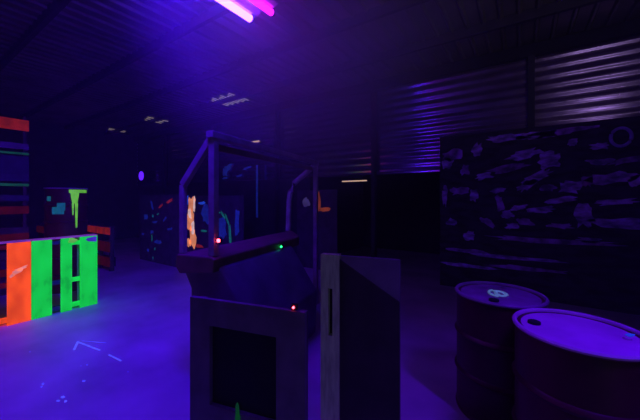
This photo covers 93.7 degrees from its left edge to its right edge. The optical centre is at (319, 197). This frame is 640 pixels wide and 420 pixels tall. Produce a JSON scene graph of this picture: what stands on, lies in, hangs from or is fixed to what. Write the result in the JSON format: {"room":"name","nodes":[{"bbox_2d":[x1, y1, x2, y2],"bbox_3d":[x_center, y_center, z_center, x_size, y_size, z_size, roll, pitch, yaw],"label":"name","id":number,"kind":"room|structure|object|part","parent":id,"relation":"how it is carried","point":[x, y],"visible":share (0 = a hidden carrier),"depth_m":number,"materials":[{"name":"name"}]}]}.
{"room":"sports facility","nodes":[
{"label":"sports facility","id":0,"kind":"room"},
{"bbox_2d":[0,116,136,250],"bbox_3d":[-10.573,-0.610,7.707,0.150,4.420,11.000,0,0,34],"label":"wall","id":1,"kind":"structure","parent":0,"point":[74,157],"depth_m":10.70,"materials":[{"name":"black paint"}]},
{"bbox_2d":[137,178,312,253],"bbox_3d":[0.691,0.550,6.855,19.500,2.100,0.150,0,0,34],"label":"wall","id":2,"kind":"structure","parent":0,"point":[264,225],"depth_m":8.45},
{"bbox_2d":[0,0,639,135],"bbox_3d":[-2.396,-2.437,2.243,19.520,0.168,11.050,0,0,34],"label":"ceiling","id":3,"kind":"structure","parent":0,"point":[86,37],"depth_m":4.91,"materials":[{"name":"grey metal"}]},
{"bbox_2d":[0,0,71,70],"bbox_3d":[-1.989,-2.391,2.867,19.500,0.135,0.060,0,0,34],"label":"beam","id":4,"kind":"structure","parent":3,"relation":"attached to","point":[53,9],"depth_m":4.19,"materials":[{"name":"metal"}]},
{"bbox_2d":[15,4,230,119],"bbox_3d":[-1.320,-2.405,3.863,19.500,0.135,0.060,0,0,34],"label":"beam","id":5,"kind":"structure","parent":3,"relation":"attached to","point":[216,11],"depth_m":4.86,"materials":[{"name":"metal"}]},
{"bbox_2d":[211,93,248,105],"bbox_3d":[-2.306,-2.468,7.550,0.850,0.004,0.640,0,0,34],"label":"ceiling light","id":6,"kind":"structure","parent":3,"relation":"attached to","point":[228,93],"depth_m":7.51,"materials":[{"name":"beige"}]},
{"bbox_2d":[215,0,277,22],"bbox_3d":[-1.389,-2.290,2.531,0.470,0.364,2.612,0,0,34],"label":"lamp","id":7,"kind":"object","parent":3,"relation":"hanging from","point":[248,10],"visible":1,"depth_m":3.43,"materials":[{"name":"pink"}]},
{"bbox_2d":[64,0,430,129],"bbox_3d":[-0.651,-2.420,4.859,19.500,0.135,0.060,0,0,34],"label":"beam","id":8,"kind":"structure","parent":3,"relation":"attached to","point":[391,7],"depth_m":4.82,"materials":[{"name":"metal"}]},
{"bbox_2d":[105,0,606,134],"bbox_3d":[0.019,-2.434,5.855,19.500,0.135,0.060,0,0,34],"label":"beam","id":9,"kind":"structure","parent":3,"relation":"attached to","point":[553,8],"depth_m":4.88,"materials":[{"name":"metal"}]},
{"bbox_2d":[0,237,639,419],"bbox_3d":[-1.582,1.675,3.473,19.900,0.150,14.400,0,0,34],"label":"floor","id":10,"kind":"structure","parent":0,"point":[141,312],"depth_m":3.17,"materials":[{"name":"concrete"}]},
{"bbox_2d":[0,233,28,295],"bbox_3d":[-5.420,1.100,4.726,0.130,1.000,1.200,0,0,34],"label":"pallet","id":11,"kind":"object","parent":10,"relation":"on","point":[19,236],"visible":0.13,"depth_m":4.96,"materials":[{"name":"brown wood"}]},
{"bbox_2d":[0,174,28,234],"bbox_3d":[-5.420,0.100,4.726,0.130,1.000,1.200,0,0,34],"label":"pallet","id":12,"kind":"object","parent":11,"relation":"on","point":[23,209],"visible":0.98,"depth_m":5.06,"materials":[{"name":"brown wood"}]},
{"bbox_2d":[0,116,28,174],"bbox_3d":[-5.420,-0.900,4.726,0.130,1.000,1.200,0,0,34],"label":"pallet","id":13,"kind":"object","parent":12,"relation":"on","point":[9,164],"visible":0.94,"depth_m":5.05,"materials":[{"name":"brown wood"}]},
{"bbox_2d":[0,239,30,325],"bbox_3d":[-4.173,1.075,3.461,0.137,1.050,1.210,0,0,34],"label":"pallet","id":14,"kind":"object","parent":10,"relation":"on","point":[18,285],"visible":1,"depth_m":3.83,"materials":[{"name":"orange wood"}]},
{"bbox_3d":[-4.173,0.559,3.461,0.136,0.018,1.210,0,0,34],"label":"rail","id":15,"kind":"part","parent":14,"relation":"part of","materials":[{"name":"orange wood"}]},
{"bbox_2d":[36,223,43,237],"bbox_3d":[-6.311,1.100,6.969,1.250,1.000,0.130,0,0,34],"label":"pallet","id":16,"kind":"object","parent":10,"relation":"on","point":[40,228],"visible":0.16,"depth_m":7.25,"materials":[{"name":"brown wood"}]},
{"bbox_2d":[29,234,97,319],"bbox_3d":[-3.623,1.075,4.271,0.145,1.050,0.735,0,0,34],"label":"pallet","id":17,"kind":"object","parent":10,"relation":"on","point":[42,283],"visible":0.92,"depth_m":4.21,"materials":[{"name":"green wood"}]},
{"bbox_3d":[-3.627,0.559,4.274,0.136,0.018,0.735,0,0,34],"label":"rail","id":18,"kind":"part","parent":17,"relation":"part of","materials":[{"name":"green wood"}]},
{"bbox_2d":[52,244,76,293],"bbox_3d":[-4.479,1.157,5.300,0.618,0.887,0.618,0,0,34],"label":"drum","id":19,"kind":"object","parent":10,"relation":"on","point":[55,248],"visible":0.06,"depth_m":5.02,"materials":[{"name":"black paint"}]},
{"bbox_2d":[43,187,88,240],"bbox_3d":[-4.475,0.268,5.298,0.626,0.887,0.618,0,0,34],"label":"drum","id":20,"kind":"object","parent":19,"relation":"on","point":[65,209],"visible":0.93,"depth_m":5.06,"materials":[{"name":"black paint"}]},
{"bbox_2d":[30,351,128,401],"bbox_3d":[-2.409,1.598,2.881,1.284,0.003,0.523,0,0,34],"label":"paint specks","id":21,"kind":"object","parent":10,"relation":"on","point":[62,397],"visible":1,"depth_m":2.41,"materials":[{"name":"paint"}]},
{"bbox_2d":[73,341,121,360],"bbox_3d":[-2.317,1.598,3.179,0.841,0.003,0.227,0,0,18],"label":"paint","id":22,"kind":"object","parent":10,"relation":"on","point":[77,342],"depth_m":3.23,"materials":[{"name":"paint"}]},
{"bbox_2d":[87,223,115,270],"bbox_3d":[-5.020,1.100,6.873,1.200,1.000,0.130,0,0,34],"label":"pallet","id":23,"kind":"object","parent":10,"relation":"on","point":[103,260],"visible":0.77,"depth_m":6.64,"materials":[{"name":"brown wood"}]},
{"bbox_2d":[140,195,179,266],"bbox_3d":[-3.811,0.760,7.545,1.838,1.680,0.506,0,0,34],"label":"screen","id":24,"kind":"object","parent":10,"relation":"on","point":[159,214],"visible":0.79,"depth_m":7.32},
{"bbox_2d":[163,135,166,194],"bbox_3d":[-5.662,-0.340,10.937,0.090,3.880,0.100,0,0,34],"label":"wall column","id":25,"kind":"structure","parent":10,"relation":"on","point":[164,136],"depth_m":10.93,"materials":[{"name":"metal"}]},
{"bbox_2d":[187,195,243,251],"bbox_3d":[-2.607,0.755,7.709,2.379,1.690,0.512,0,0,34],"label":"screen","id":26,"kind":"object","parent":10,"relation":"on","point":[231,207],"visible":0.49,"depth_m":7.31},
{"bbox_2d":[176,130,318,338],"bbox_3d":[-0.491,0.520,3.530,0.819,2.160,2.250,0,0,23],"label":"vehicle","id":27,"kind":"object","parent":10,"relation":"on","point":[267,270],"visible":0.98,"depth_m":2.80,"materials":[{"name":"black paint"}]},
{"bbox_3d":[-1.217,0.186,2.668,0.050,0.603,0.050,0,0,23],"label":"post","id":28,"kind":"part","parent":27,"relation":"part of","materials":[{"name":"grey metal"}]},
{"bbox_3d":[-0.899,-0.006,2.535,0.062,0.988,0.062,0,0,23],"label":"post","id":29,"kind":"part","parent":27,"relation":"part of","materials":[{"name":"grey metal"}]},
{"bbox_3d":[-0.482,-0.530,3.526,0.075,0.060,2.250,0,0,23],"label":"roof rail","id":30,"kind":"part","parent":27,"relation":"part of","materials":[{"name":"grey metal"}]},
{"bbox_3d":[-0.519,-0.440,3.541,0.030,0.060,2.090,0,0,23],"label":"roof rail","id":31,"kind":"part","parent":27,"relation":"part of","materials":[{"name":"grey metal"}]},
{"bbox_3d":[-0.065,0.550,4.517,0.062,2.100,0.062,0,0,23],"label":"post","id":32,"kind":"part","parent":27,"relation":"part of","materials":[{"name":"grey metal"}]},
{"bbox_2d":[190,295,307,419],"bbox_3d":[-0.473,1.117,1.949,0.850,0.965,0.107,0,0,20],"label":"board","id":33,"kind":"object","parent":10,"relation":"on","point":[248,361],"visible":1,"depth_m":1.92,"materials":[{"name":"black paint"}]},
{"bbox_2d":[275,111,279,233],"bbox_3d":[-1.122,-0.340,7.886,0.090,3.880,0.100,0,0,34],"label":"wall column","id":34,"kind":"structure","parent":10,"relation":"on","point":[277,114],"depth_m":7.86,"materials":[{"name":"metal"}]},
{"bbox_2d":[297,190,337,269],"bbox_3d":[0.050,0.710,6.951,1.091,1.780,0.506,0,0,34],"label":"screen","id":35,"kind":"object","parent":10,"relation":"on","point":[327,199],"visible":0.63,"depth_m":6.70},
{"bbox_2d":[321,253,400,419],"bbox_3d":[0.274,0.998,2.064,0.541,1.205,0.100,0,0,20],"label":"barricade","id":36,"kind":"object","parent":10,"relation":"on","point":[361,296],"visible":1,"depth_m":2.02,"materials":[{"name":"black paint"}]},
{"bbox_3d":[0.078,0.998,2.115,0.135,1.205,0.060,0,0,22],"label":"post","id":37,"kind":"part","parent":36,"relation":"part of","materials":[{"name":"grey wood"}]},
{"bbox_3d":[0.333,1.000,2.023,0.403,1.200,0.022,0,0,22],"label":"panel","id":38,"kind":"part","parent":36,"relation":"part of","materials":[{"name":"black wood"}]},
{"bbox_2d":[371,89,376,257],"bbox_3d":[1.144,-0.340,6.364,0.090,3.880,0.100,0,0,34],"label":"wall column","id":39,"kind":"structure","parent":10,"relation":"on","point":[373,92],"depth_m":6.33,"materials":[{"name":"metal"}]},
{"bbox_2d":[455,281,549,419],"bbox_3d":[1.360,1.157,2.280,0.618,0.887,0.618,0,0,9],"label":"drum","id":40,"kind":"object","parent":10,"relation":"on","point":[484,325],"visible":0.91,"depth_m":2.11,"materials":[{"name":"black paint"}]},
{"bbox_3d":[1.360,0.736,2.280,0.562,0.012,0.562,0,0,9],"label":"lid","id":41,"kind":"part","parent":40,"relation":"part of","materials":[{"name":"metal"}]},
{"bbox_2d":[528,55,534,127],"bbox_3d":[3.410,-0.340,4.841,0.090,3.880,0.100,0,0,34],"label":"wall column","id":42,"kind":"structure","parent":10,"relation":"on","point":[531,59],"depth_m":4.80,"materials":[{"name":"metal"}]},
{"bbox_2d":[511,308,639,419],"bbox_3d":[1.419,1.157,1.650,0.618,0.887,0.618,0,0,0],"label":"drum","id":43,"kind":"object","parent":10,"relation":"on","point":[567,365],"visible":1,"depth_m":1.50,"materials":[{"name":"black paint"}]},
{"bbox_3d":[1.419,0.736,1.650,0.562,0.012,0.562,0,0,0],"label":"lid","id":44,"kind":"part","parent":43,"relation":"part of","materials":[{"name":"metal"}]},
{"bbox_2d":[318,172,439,253],"bbox_3d":[1.911,0.350,7.873,3.250,2.500,3.000,0,0,34],"label":"wall","id":45,"kind":"structure","parent":0,"point":[408,204],"depth_m":9.08,"materials":[{"name":"black paint"}]},
{"bbox_2d":[137,35,639,314],"bbox_3d":[0.597,-0.460,6.716,19.500,4.120,0.198,0,0,34],"label":"wall","id":46,"kind":"structure","parent":0,"point":[553,211],"depth_m":4.97,"materials":[{"name":"grey metal"}]},
{"bbox_2d":[139,171,148,180],"bbox_3d":[-6.801,-0.852,11.634,0.380,0.380,0.275,0,0,34],"label":"spot lamp","id":47,"kind":"object","parent":46,"relation":"attached to","point":[142,175],"visible":1,"depth_m":11.49,"materials":[{"name":"black paint"}]},
{"bbox_2d":[342,180,366,181],"bbox_3d":[0.762,-0.379,6.700,0.620,0.025,0.012,0,0,34],"label":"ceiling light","id":48,"kind":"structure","parent":46,"relation":"in","point":[352,180],"depth_m":6.69,"materials":[{"name":"white"}]},
{"bbox_2d":[134,18,639,141],"bbox_3d":[0.604,-2.375,6.726,19.500,0.190,0.100,0,0,34],"label":"beam","id":49,"kind":"structure","parent":46,"relation":"attached to","point":[630,28],"depth_m":5.54,"materials":[{"name":"metal"}]},
{"bbox_2d":[609,126,633,146],"bbox_3d":[4.187,-0.849,4.172,0.252,0.292,0.042,0,0,34],"label":"paint","id":50,"kind":"object","parent":46,"relation":"attached to","point":[631,135],"visible":1,"depth_m":4.16,"materials":[{"name":"paint"}]}
]}

